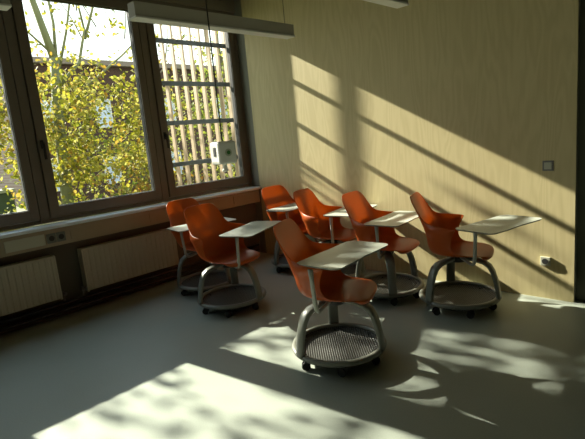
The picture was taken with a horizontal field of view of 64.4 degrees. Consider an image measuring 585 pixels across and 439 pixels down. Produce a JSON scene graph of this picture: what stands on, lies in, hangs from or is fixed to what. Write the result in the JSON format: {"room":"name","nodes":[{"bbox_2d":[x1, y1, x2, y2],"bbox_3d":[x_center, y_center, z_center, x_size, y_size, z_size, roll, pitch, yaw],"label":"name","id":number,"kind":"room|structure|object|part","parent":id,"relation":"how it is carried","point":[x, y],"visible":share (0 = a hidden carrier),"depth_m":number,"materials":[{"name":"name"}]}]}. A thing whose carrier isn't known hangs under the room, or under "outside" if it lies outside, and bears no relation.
{"room":"classroom","nodes":[
{"label":"classroom","id":0,"kind":"room"},
{"bbox_2d":[0,203,259,334],"bbox_3d":[-3.321,0.760,3.538,0.210,0.875,8.012,5,14,44],"label":"wall","id":1,"kind":"structure","parent":0,"point":[66,255],"depth_m":4.63,"materials":[{"name":"brown wood"}]},
{"bbox_2d":[0,10,40,231],"bbox_3d":[-2.908,-0.901,3.731,0.157,2.180,1.285,5,14,44],"label":"window","id":2,"kind":"structure","parent":1,"relation":"in","point":[30,217],"depth_m":4.17,"materials":[{"name":"brown wood"}]},
{"bbox_3d":[-2.933,-0.903,3.753,0.090,2.180,1.282,5,14,44],"label":"fixed frame","id":3,"kind":"part","parent":2,"relation":"part of","materials":[{"name":"brown wood"}]},
{"bbox_2d":[0,255,67,316],"bbox_3d":[-2.596,0.661,3.995,0.107,0.467,1.200,5,14,44],"label":"radiator","id":4,"kind":"object","parent":1,"relation":"attached to","point":[26,284],"visible":1,"depth_m":4.16,"materials":[{"name":"metal"}]},
{"bbox_2d":[0,255,53,269],"bbox_3d":[-2.634,0.446,3.938,0.098,0.018,1.140,5,14,44],"label":"grille","id":5,"kind":"object","parent":4,"relation":"attached to","point":[48,258],"depth_m":4.16,"materials":[{"name":"metal"}]},
{"bbox_3d":[-2.223,0.542,4.368,0.107,0.423,0.016,5,14,44],"label":"panel","id":6,"kind":"part","parent":4,"relation":"part of","materials":[{"name":"metal"}]},
{"bbox_2d":[1,0,162,223],"bbox_3d":[-2.015,-1.143,4.627,0.157,2.180,1.285,5,14,44],"label":"window","id":7,"kind":"structure","parent":1,"relation":"in","point":[14,21],"depth_m":4.37,"materials":[{"name":"brown wood"}]},
{"bbox_3d":[-2.301,-0.645,4.299,0.052,0.180,0.028,5,14,44],"label":"handle","id":8,"kind":"part","parent":7,"relation":"part of","materials":[{"name":"black plastic"}]},
{"bbox_2d":[77,228,179,295],"bbox_3d":[-1.693,0.417,4.901,0.107,0.467,1.137,5,14,44],"label":"radiator","id":9,"kind":"object","parent":1,"relation":"attached to","point":[110,262],"visible":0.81,"depth_m":4.81,"materials":[{"name":"metal"}]},
{"bbox_3d":[-2.047,0.495,4.544,0.107,0.423,0.016,5,14,44],"label":"panel","id":10,"kind":"part","parent":9,"relation":"part of","materials":[{"name":"metal"}]},
{"bbox_2d":[78,228,169,250],"bbox_3d":[-1.713,0.197,4.861,0.098,0.018,1.025,5,14,44],"label":"grille","id":11,"kind":"object","parent":9,"relation":"attached to","point":[156,233],"depth_m":4.79,"materials":[{"name":"metal"}]},
{"bbox_3d":[-1.342,0.303,5.251,0.107,0.423,0.016,5,14,44],"label":"panel","id":12,"kind":"part","parent":9,"relation":"part of","materials":[{"name":"metal"}]},
{"bbox_2d":[0,244,258,324],"bbox_3d":[-3.183,1.067,3.474,0.112,0.042,7.800,5,14,44],"label":"pipe","id":13,"kind":"object","parent":1,"relation":"attached to","point":[58,305],"visible":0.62,"depth_m":4.62,"materials":[{"name":"black metal"}]},
{"bbox_2d":[0,248,259,332],"bbox_3d":[-3.177,1.131,3.486,0.112,0.042,7.800,5,14,44],"label":"pipe","id":14,"kind":"object","parent":1,"relation":"attached to","point":[57,312],"visible":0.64,"depth_m":4.62,"materials":[{"name":"black metal"}]},
{"bbox_2d":[0,189,259,257],"bbox_3d":[-2.372,0.192,4.226,0.121,0.176,5.500,5,14,44],"label":"duct","id":15,"kind":"object","parent":1,"relation":"attached to","point":[9,246],"visible":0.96,"depth_m":4.60,"materials":[{"name":"paint"}]},
{"bbox_3d":[-2.385,0.216,4.145,0.011,0.100,0.330,5,14,44],"label":"plate","id":16,"kind":"part","parent":15,"relation":"part of","materials":[{"name":"beige metal"}]},
{"bbox_2d":[46,233,56,243],"bbox_3d":[-2.231,0.175,4.297,0.014,0.090,0.080,5,14,44],"label":"wall socket","id":17,"kind":"object","parent":15,"relation":"attached to","point":[51,238],"depth_m":4.29,"materials":[{"name":"grey plastic"}]},
{"bbox_2d":[56,231,65,241],"bbox_3d":[-2.172,0.159,4.356,0.014,0.090,0.080,5,14,44],"label":"wall socket","id":18,"kind":"object","parent":15,"relation":"attached to","point":[60,235],"depth_m":4.35,"materials":[{"name":"grey plastic"}]},
{"bbox_3d":[-2.345,0.200,4.187,0.008,0.100,5.472,5,14,44],"label":"trunking lid","id":19,"kind":"part","parent":15,"relation":"part of","materials":[{"name":"paint"}]},
{"bbox_2d":[0,186,261,238],"bbox_3d":[-2.407,0.106,4.169,0.180,0.036,5.597,5,14,44],"label":"window sill","id":20,"kind":"structure","parent":1,"relation":"attached to","point":[22,231],"depth_m":4.63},
{"bbox_2d":[135,0,248,201],"bbox_3d":[-1.112,-1.388,5.532,0.157,2.180,1.312,5,14,44],"label":"window","id":21,"kind":"structure","parent":1,"relation":"in","point":[170,191],"depth_m":5.27,"materials":[{"name":"brown wood"}]},
{"bbox_3d":[-1.408,-0.888,5.195,0.052,0.180,0.028,5,14,44],"label":"handle","id":22,"kind":"part","parent":21,"relation":"part of","materials":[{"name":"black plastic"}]},
{"bbox_2d":[156,38,237,201],"bbox_3d":[-1.139,-1.418,5.682,0.134,2.300,1.200,5,14,44],"label":"guard","id":23,"kind":"object","parent":1,"relation":"attached to","point":[158,40],"visible":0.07,"depth_m":5.66,"materials":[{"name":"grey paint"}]},
{"bbox_2d":[154,0,234,12],"bbox_3d":[-3.569,-1.921,3.060,0.210,0.175,8.012,5,14,44],"label":"lintel","id":24,"kind":"object","parent":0,"point":[220,5],"visible":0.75,"depth_m":5.52,"materials":[{"name":"paint"}]},
{"bbox_2d":[0,252,584,438],"bbox_3d":[0.032,1.506,0.459,9.500,0.120,8.500,5,14,44],"label":"floor","id":25,"kind":"structure","parent":0,"point":[148,363],"depth_m":2.99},
{"bbox_2d":[166,198,238,295],"bbox_3d":[-0.957,0.278,4.799,0.669,0.948,0.734,5,14,44],"label":"chair","id":26,"kind":"object","parent":25,"relation":"on","point":[175,209],"visible":0.55,"depth_m":4.85,"materials":[{"name":"orange plastic"}]},
{"bbox_3d":[-1.055,0.500,4.789,0.302,0.330,0.074,-10,11,-26],"label":"leg","id":27,"kind":"part","parent":26,"relation":"part of","materials":[{"name":"grey plastic"}]},
{"bbox_3d":[-1.018,0.223,4.661,0.034,0.304,0.279,0,12,30],"label":"worksurface arm","id":28,"kind":"part","parent":26,"relation":"part of","materials":[{"name":"grey plastic"}]},
{"bbox_2d":[181,272,231,291],"bbox_3d":[-0.886,0.661,4.899,0.577,0.055,0.577,5,14,44],"label":"tray","id":29,"kind":"object","parent":26,"relation":"on","point":[190,283],"depth_m":4.92,"materials":[{"name":"grey plastic"}]},
{"bbox_3d":[-0.759,0.476,4.773,0.302,0.330,0.074,1,12,32],"label":"leg","id":30,"kind":"part","parent":26,"relation":"part of","materials":[{"name":"grey plastic"}]},
{"bbox_2d":[184,203,280,317],"bbox_3d":[-0.555,0.336,4.266,0.776,0.951,0.706,-1,11,25],"label":"chair","id":31,"kind":"object","parent":25,"relation":"on","point":[219,241],"visible":1,"depth_m":4.29,"materials":[{"name":"orange plastic"}]},
{"bbox_3d":[-0.722,0.575,4.199,0.302,0.330,0.074,-11,12,-29],"label":"leg","id":32,"kind":"part","parent":31,"relation":"part of","materials":[{"name":"grey plastic"}]},
{"bbox_2d":[203,286,256,310],"bbox_3d":[-0.557,0.734,4.318,0.577,0.055,0.577,5,14,44],"label":"tray","id":33,"kind":"object","parent":31,"relation":"on","point":[222,298],"depth_m":4.33,"materials":[{"name":"grey plastic"}]},
{"bbox_3d":[-0.577,0.516,4.453,0.074,0.330,0.302,-5,10,0],"label":"leg","id":34,"kind":"part","parent":31,"relation":"part of","materials":[{"name":"grey plastic"}]},
{"bbox_3d":[-0.517,0.281,4.074,0.034,0.304,0.279,-10,11,-26],"label":"worksurface arm","id":35,"kind":"part","parent":31,"relation":"part of","materials":[{"name":"grey plastic"}]},
{"bbox_3d":[-0.425,0.547,4.199,0.302,0.330,0.074,0,12,30],"label":"leg","id":36,"kind":"part","parent":31,"relation":"part of","materials":[{"name":"grey plastic"}]},
{"bbox_2d":[261,185,320,272],"bbox_3d":[0.013,0.094,5.329,0.662,0.951,0.685,5,14,44],"label":"chair","id":37,"kind":"object","parent":25,"relation":"on","point":[280,205],"visible":0.44,"depth_m":5.40,"materials":[{"name":"orange plastic"}]},
{"bbox_3d":[-0.086,0.324,5.276,0.302,0.330,0.074,-12,12,-34],"label":"leg","id":38,"kind":"part","parent":37,"relation":"part of","materials":[{"name":"grey plastic"}]},
{"bbox_2d":[279,255,290,268],"bbox_3d":[0.070,0.482,5.406,0.577,0.055,0.577,5,14,44],"label":"tray","id":39,"kind":"object","parent":37,"relation":"on","point":[283,263],"depth_m":5.36,"materials":[{"name":"grey plastic"}]},
{"bbox_2d":[273,218,387,377],"bbox_3d":[0.278,0.465,3.111,0.685,0.948,0.682,5,14,44],"label":"chair","id":40,"kind":"object","parent":25,"relation":"on","point":[316,267],"visible":1,"depth_m":3.04,"materials":[{"name":"brown plastic"}]},
{"bbox_3d":[0.151,0.702,3.032,0.302,0.330,0.074,-11,12,-29],"label":"leg","id":41,"kind":"part","parent":40,"relation":"part of","materials":[{"name":"grey plastic"}]},
{"bbox_3d":[0.182,0.423,2.914,0.034,0.304,0.279,1,12,31],"label":"worksurface arm","id":42,"kind":"part","parent":40,"relation":"part of","materials":[{"name":"grey plastic"}]},
{"bbox_3d":[0.296,0.643,3.286,0.074,0.330,0.302,-5,10,0],"label":"leg","id":43,"kind":"part","parent":40,"relation":"part of","materials":[{"name":"grey plastic"}]},
{"bbox_2d":[305,326,378,367],"bbox_3d":[0.316,0.861,3.150,0.577,0.055,0.577,5,14,44],"label":"tray","id":44,"kind":"object","parent":40,"relation":"on","point":[327,346],"depth_m":3.15,"materials":[{"name":"grey plastic"}]},
{"bbox_3d":[0.448,0.674,3.032,0.302,0.330,0.074,0,12,30],"label":"leg","id":45,"kind":"part","parent":40,"relation":"part of","materials":[{"name":"grey plastic"}]},
{"bbox_2d":[293,188,376,276],"bbox_3d":[0.436,0.154,4.771,0.715,0.951,0.680,1,12,32],"label":"chair","id":46,"kind":"object","parent":25,"relation":"on","point":[321,221],"visible":0.63,"depth_m":4.79,"materials":[{"name":"orange plastic"}]},
{"bbox_3d":[0.389,0.108,4.573,0.034,0.304,0.279,-4,10,5],"label":"worksurface arm","id":47,"kind":"part","parent":46,"relation":"part of","materials":[{"name":"grey plastic"}]},
{"bbox_2d":[341,264,356,274],"bbox_3d":[0.445,0.549,4.835,0.577,0.055,0.577,5,14,44],"label":"tray","id":48,"kind":"object","parent":46,"relation":"on","point":[351,269],"depth_m":4.86,"materials":[{"name":"grey plastic"}]},
{"bbox_3d":[0.578,0.362,4.717,0.302,0.330,0.074,0,12,30],"label":"leg","id":49,"kind":"part","parent":46,"relation":"part of","materials":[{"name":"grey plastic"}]},
{"bbox_2d":[342,191,424,305],"bbox_3d":[0.822,0.227,4.162,0.676,0.948,0.672,5,14,44],"label":"chair","id":50,"kind":"object","parent":25,"relation":"on","point":[369,224],"visible":0.87,"depth_m":4.16,"materials":[{"name":"orange plastic"}]},
{"bbox_3d":[0.718,0.424,4.300,0.302,0.330,0.074,2,12,34],"label":"leg","id":51,"kind":"part","parent":50,"relation":"part of","materials":[{"name":"grey plastic"}]},
{"bbox_3d":[0.759,0.178,3.990,0.034,0.304,0.279,-1,11,25],"label":"worksurface arm","id":52,"kind":"part","parent":50,"relation":"part of","materials":[{"name":"grey plastic"}]},
{"bbox_3d":[0.847,0.459,4.034,0.074,0.330,0.302,-4,10,5],"label":"leg","id":53,"kind":"part","parent":50,"relation":"part of","materials":[{"name":"grey plastic"}]},
{"bbox_2d":[367,275,419,298],"bbox_3d":[0.877,0.616,4.236,0.577,0.055,0.577,5,14,44],"label":"tray","id":54,"kind":"object","parent":50,"relation":"on","point":[407,285],"depth_m":4.22,"materials":[{"name":"grey plastic"}]},
{"bbox_3d":[1.014,0.401,4.274,0.302,0.330,0.074,-10,11,-25],"label":"leg","id":55,"kind":"part","parent":50,"relation":"part of","materials":[{"name":"grey plastic"}]},
{"bbox_2d":[410,192,541,318],"bbox_3d":[1.395,0.256,3.703,0.658,0.951,0.892,-13,12,-35],"label":"chair","id":56,"kind":"object","parent":25,"relation":"on","point":[441,230],"visible":1,"depth_m":3.68,"materials":[{"name":"orange plastic"}]},
{"bbox_3d":[1.202,0.480,3.732,0.302,0.330,0.074,-10,11,-23],"label":"leg","id":57,"kind":"part","parent":56,"relation":"part of","materials":[{"name":"grey plastic"}]},
{"bbox_3d":[1.377,0.422,3.966,0.074,0.330,0.302,-4,10,7],"label":"leg","id":58,"kind":"part","parent":56,"relation":"part of","materials":[{"name":"grey plastic"}]},
{"bbox_2d":[424,284,495,310],"bbox_3d":[1.376,0.642,3.832,0.577,0.055,0.577,5,14,44],"label":"tray","id":59,"kind":"object","parent":56,"relation":"on","point":[458,297],"depth_m":3.82,"materials":[{"name":"grey plastic"}]},
{"bbox_3d":[1.350,0.198,3.570,0.034,0.304,0.279,-6,10,-5],"label":"worksurface arm","id":60,"kind":"part","parent":56,"relation":"part of","materials":[{"name":"grey plastic"}]},
{"bbox_3d":[1.497,0.459,3.696,0.302,0.330,0.074,2,13,36],"label":"leg","id":61,"kind":"part","parent":56,"relation":"part of","materials":[{"name":"grey plastic"}]},
{"bbox_2d":[241,0,580,302],"bbox_3d":[0.763,-1.081,4.924,4.020,3.260,0.302,5,14,44],"label":"wall","id":62,"kind":"structure","parent":0,"point":[461,105],"depth_m":4.21,"materials":[{"name":"beige wood"}]},
{"bbox_2d":[224,12,251,187],"bbox_3d":[-0.709,-1.501,6.041,0.190,2.210,0.057,5,14,44],"label":"trim","id":63,"kind":"structure","parent":62,"relation":"attached to","point":[232,13],"depth_m":6.00,"materials":[{"name":"brown metal"}]},
{"bbox_2d":[234,0,266,252],"bbox_3d":[-0.544,-1.152,6.003,0.160,3.260,0.012,5,14,44],"label":"trim","id":64,"kind":"structure","parent":62,"relation":"attached to","point":[237,3],"depth_m":5.97,"materials":[{"name":"grey paint"}]},
{"bbox_2d":[540,256,550,265],"bbox_3d":[2.061,0.340,3.784,0.074,0.074,0.019,5,14,44],"label":"wall socket","id":65,"kind":"object","parent":62,"relation":"attached to","point":[545,261],"visible":1,"depth_m":3.78,"materials":[{"name":"beige plastic"}]},
{"bbox_2d":[542,161,553,170],"bbox_3d":[2.003,-0.421,3.640,0.080,0.080,0.013,5,14,44],"label":"light switch","id":66,"kind":"object","parent":62,"relation":"attached to","point":[546,165],"visible":1,"depth_m":3.63,"materials":[{"name":"grey plastic"}]},
{"bbox_2d":[576,0,584,301],"bbox_3d":[2.646,-0.668,3.088,1.280,2.750,0.140,5,14,44],"label":"door","id":67,"kind":"structure","parent":62,"relation":"in","point":[580,255],"depth_m":3.56,"materials":[{"name":"grey"}]},
{"bbox_3d":[-0.276,-1.822,-0.134,9.500,0.150,8.500,5,14,44],"label":"ceiling","id":68,"kind":"structure","parent":0,"visible":0},
{"bbox_2d":[0,0,11,10],"bbox_3d":[-1.760,-1.374,1.610,0.080,1.070,1.204,5,14,44],"label":"pendant lamp","id":69,"kind":"object","parent":68,"relation":"hanging from","point":[5,5],"visible":1,"depth_m":2.08,"materials":[{"name":"beige"}]},
{"bbox_2d":[127,0,294,38],"bbox_3d":[-0.466,-1.675,2.697,0.080,1.093,1.174,5,14,44],"label":"pendant lamp","id":70,"kind":"object","parent":68,"relation":"hanging from","point":[138,11],"visible":1,"depth_m":2.66,"materials":[{"name":"beige metal"}]},
{"bbox_2d":[129,15,294,38],"bbox_3d":[-0.416,-1.145,2.792,0.080,0.011,1.174,5,14,44],"label":"diffuser","id":71,"kind":"object","parent":70,"relation":"attached to","point":[168,20],"depth_m":2.70,"materials":[{"name":"white plastic"}]},
{"bbox_2d":[205,0,236,171],"bbox_3d":[-0.466,-1.212,2.463,0.116,1.920,0.123,-13,12,-35],"label":"box","id":72,"kind":"object","parent":68,"relation":"hanging from","point":[223,152],"visible":1,"depth_m":2.56,"materials":[{"name":"white plastic"}]},
{"bbox_2d":[363,0,408,8],"bbox_3d":[0.144,-1.641,2.149,0.080,1.080,1.294,5,14,44],"label":"pendant lamp","id":73,"kind":"object","parent":68,"relation":"hanging from","point":[397,4],"visible":1,"depth_m":2.60,"materials":[{"name":"beige metal"}]},
{"label":"outside","id":74,"kind":"structure","parent":0,"visible":0},
{"bbox_2d":[16,191,222,225],"bbox_3d":[-20.160,-1.262,29.122,59.760,0.150,85.000,5,14,44],"label":"ground","id":75,"kind":"structure","parent":74,"point":[18,209],"depth_m":19.18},
{"bbox_2d":[0,188,16,213],"bbox_3d":[-7.593,-0.076,11.806,0.800,1.300,1.000,5,14,44],"label":"bush","id":76,"kind":"object","parent":75,"relation":"on","point":[4,198],"visible":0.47,"depth_m":11.68,"materials":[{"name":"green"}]},
{"bbox_2d":[0,196,47,231],"bbox_3d":[-6.102,0.340,9.328,3.663,1.649,2.764,-8,10,-14],"label":"bush","id":77,"kind":"object","parent":75,"relation":"on","point":[11,199],"visible":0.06,"depth_m":9.70,"materials":[{"name":"green plant"}]},
{"bbox_2d":[0,11,100,213],"bbox_3d":[-7.207,-3.101,8.547,4.882,8.305,6.420,5,14,44],"label":"tree","id":78,"kind":"object","parent":75,"relation":"on","point":[3,109],"visible":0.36,"depth_m":9.63,"materials":[{"name":"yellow plant"}]},
{"bbox_2d":[13,178,150,222],"bbox_3d":[-3.946,-0.035,9.849,2.560,1.520,3.128,5,14,44],"label":"bush","id":79,"kind":"object","parent":75,"relation":"on","point":[133,182],"visible":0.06,"depth_m":9.73,"materials":[{"name":"green plant"}]},
{"bbox_2d":[0,0,183,220],"bbox_3d":[-5.506,-2.993,10.448,5.320,7.129,5.507,-7,10,-9],"label":"tree","id":80,"kind":"object","parent":75,"relation":"on","point":[54,70],"visible":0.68,"depth_m":10.78,"materials":[{"name":"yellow plant"}]},
{"bbox_2d":[1,95,210,194],"bbox_3d":[-6.411,-2.305,15.984,9.646,4.014,4.059,-13,13,-36],"label":"bush","id":81,"kind":"object","parent":75,"relation":"on","point":[100,145],"visible":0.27,"depth_m":15.86,"materials":[{"name":"green plant"}]},
{"bbox_3d":[-5.891,-1.511,16.259,1.153,2.266,2.508,5,14,44],"label":"stem","id":82,"kind":"part","parent":81,"relation":"part of","materials":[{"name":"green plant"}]},
{"bbox_2d":[0,56,235,206],"bbox_3d":[-4.497,-5.782,28.815,6.450,5.980,24.400,5,14,44],"label":"brick building","id":83,"kind":"structure","parent":75,"relation":"on","point":[115,70],"depth_m":20.94,"materials":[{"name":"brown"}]},
{"bbox_3d":[-9.991,-4.254,19.034,0.030,1.100,0.600,5,14,44],"label":"pane","id":84,"kind":"part","parent":83,"relation":"part of","materials":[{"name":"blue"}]},
{"bbox_3d":[-8.398,-4.711,20.629,0.030,1.150,0.650,5,14,44],"label":"pane","id":85,"kind":"part","parent":83,"relation":"part of","materials":[{"name":"blue"}]},
{"bbox_3d":[-8.169,-2.236,21.070,0.030,1.100,0.650,5,14,44],"label":"pane","id":86,"kind":"part","parent":83,"relation":"part of","materials":[{"name":"blue"}]},
{"bbox_3d":[-6.179,-5.313,22.855,0.030,1.150,0.800,5,14,44],"label":"pane","id":87,"kind":"part","parent":83,"relation":"part of","materials":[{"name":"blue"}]},
{"bbox_3d":[-5.950,-2.838,23.296,0.030,1.100,0.800,5,14,44],"label":"pane","id":88,"kind":"part","parent":83,"relation":"part of","materials":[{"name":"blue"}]},
{"bbox_2d":[52,10,209,195],"bbox_3d":[-3.888,-2.691,11.441,3.206,5.886,3.756,5,14,44],"label":"tree","id":89,"kind":"object","parent":75,"relation":"on","point":[142,164],"visible":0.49,"depth_m":11.17,"materials":[{"name":"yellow plant"}]},
{"bbox_2d":[92,170,211,206],"bbox_3d":[-3.163,-0.490,11.036,2.916,2.062,3.700,5,14,44],"label":"bush","id":90,"kind":"object","parent":75,"relation":"on","point":[192,175],"visible":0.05,"depth_m":10.99,"materials":[{"name":"green plant"}]},
{"bbox_2d":[125,31,235,183],"bbox_3d":[-1.822,-3.463,13.072,5.150,6.455,5.047,-4,10,9],"label":"tree","id":91,"kind":"object","parent":75,"relation":"on","point":[220,50],"visible":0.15,"depth_m":12.86,"materials":[{"name":"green plant"}]},
{"bbox_2d":[157,24,239,202],"bbox_3d":[-1.348,-1.871,7.478,0.151,5.200,2.220,5,14,44],"label":"screen","id":92,"kind":"object","parent":75,"relation":"on","point":[159,28],"visible":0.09,"depth_m":7.28,"materials":[{"name":"beige paint"}]},
{"bbox_2d":[184,163,235,190],"bbox_3d":[-1.440,-0.834,12.901,2.592,2.031,4.290,5,14,44],"label":"bush","id":93,"kind":"object","parent":75,"relation":"on","point":[233,164],"visible":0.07,"depth_m":12.56,"materials":[{"name":"green plant"}]}
]}

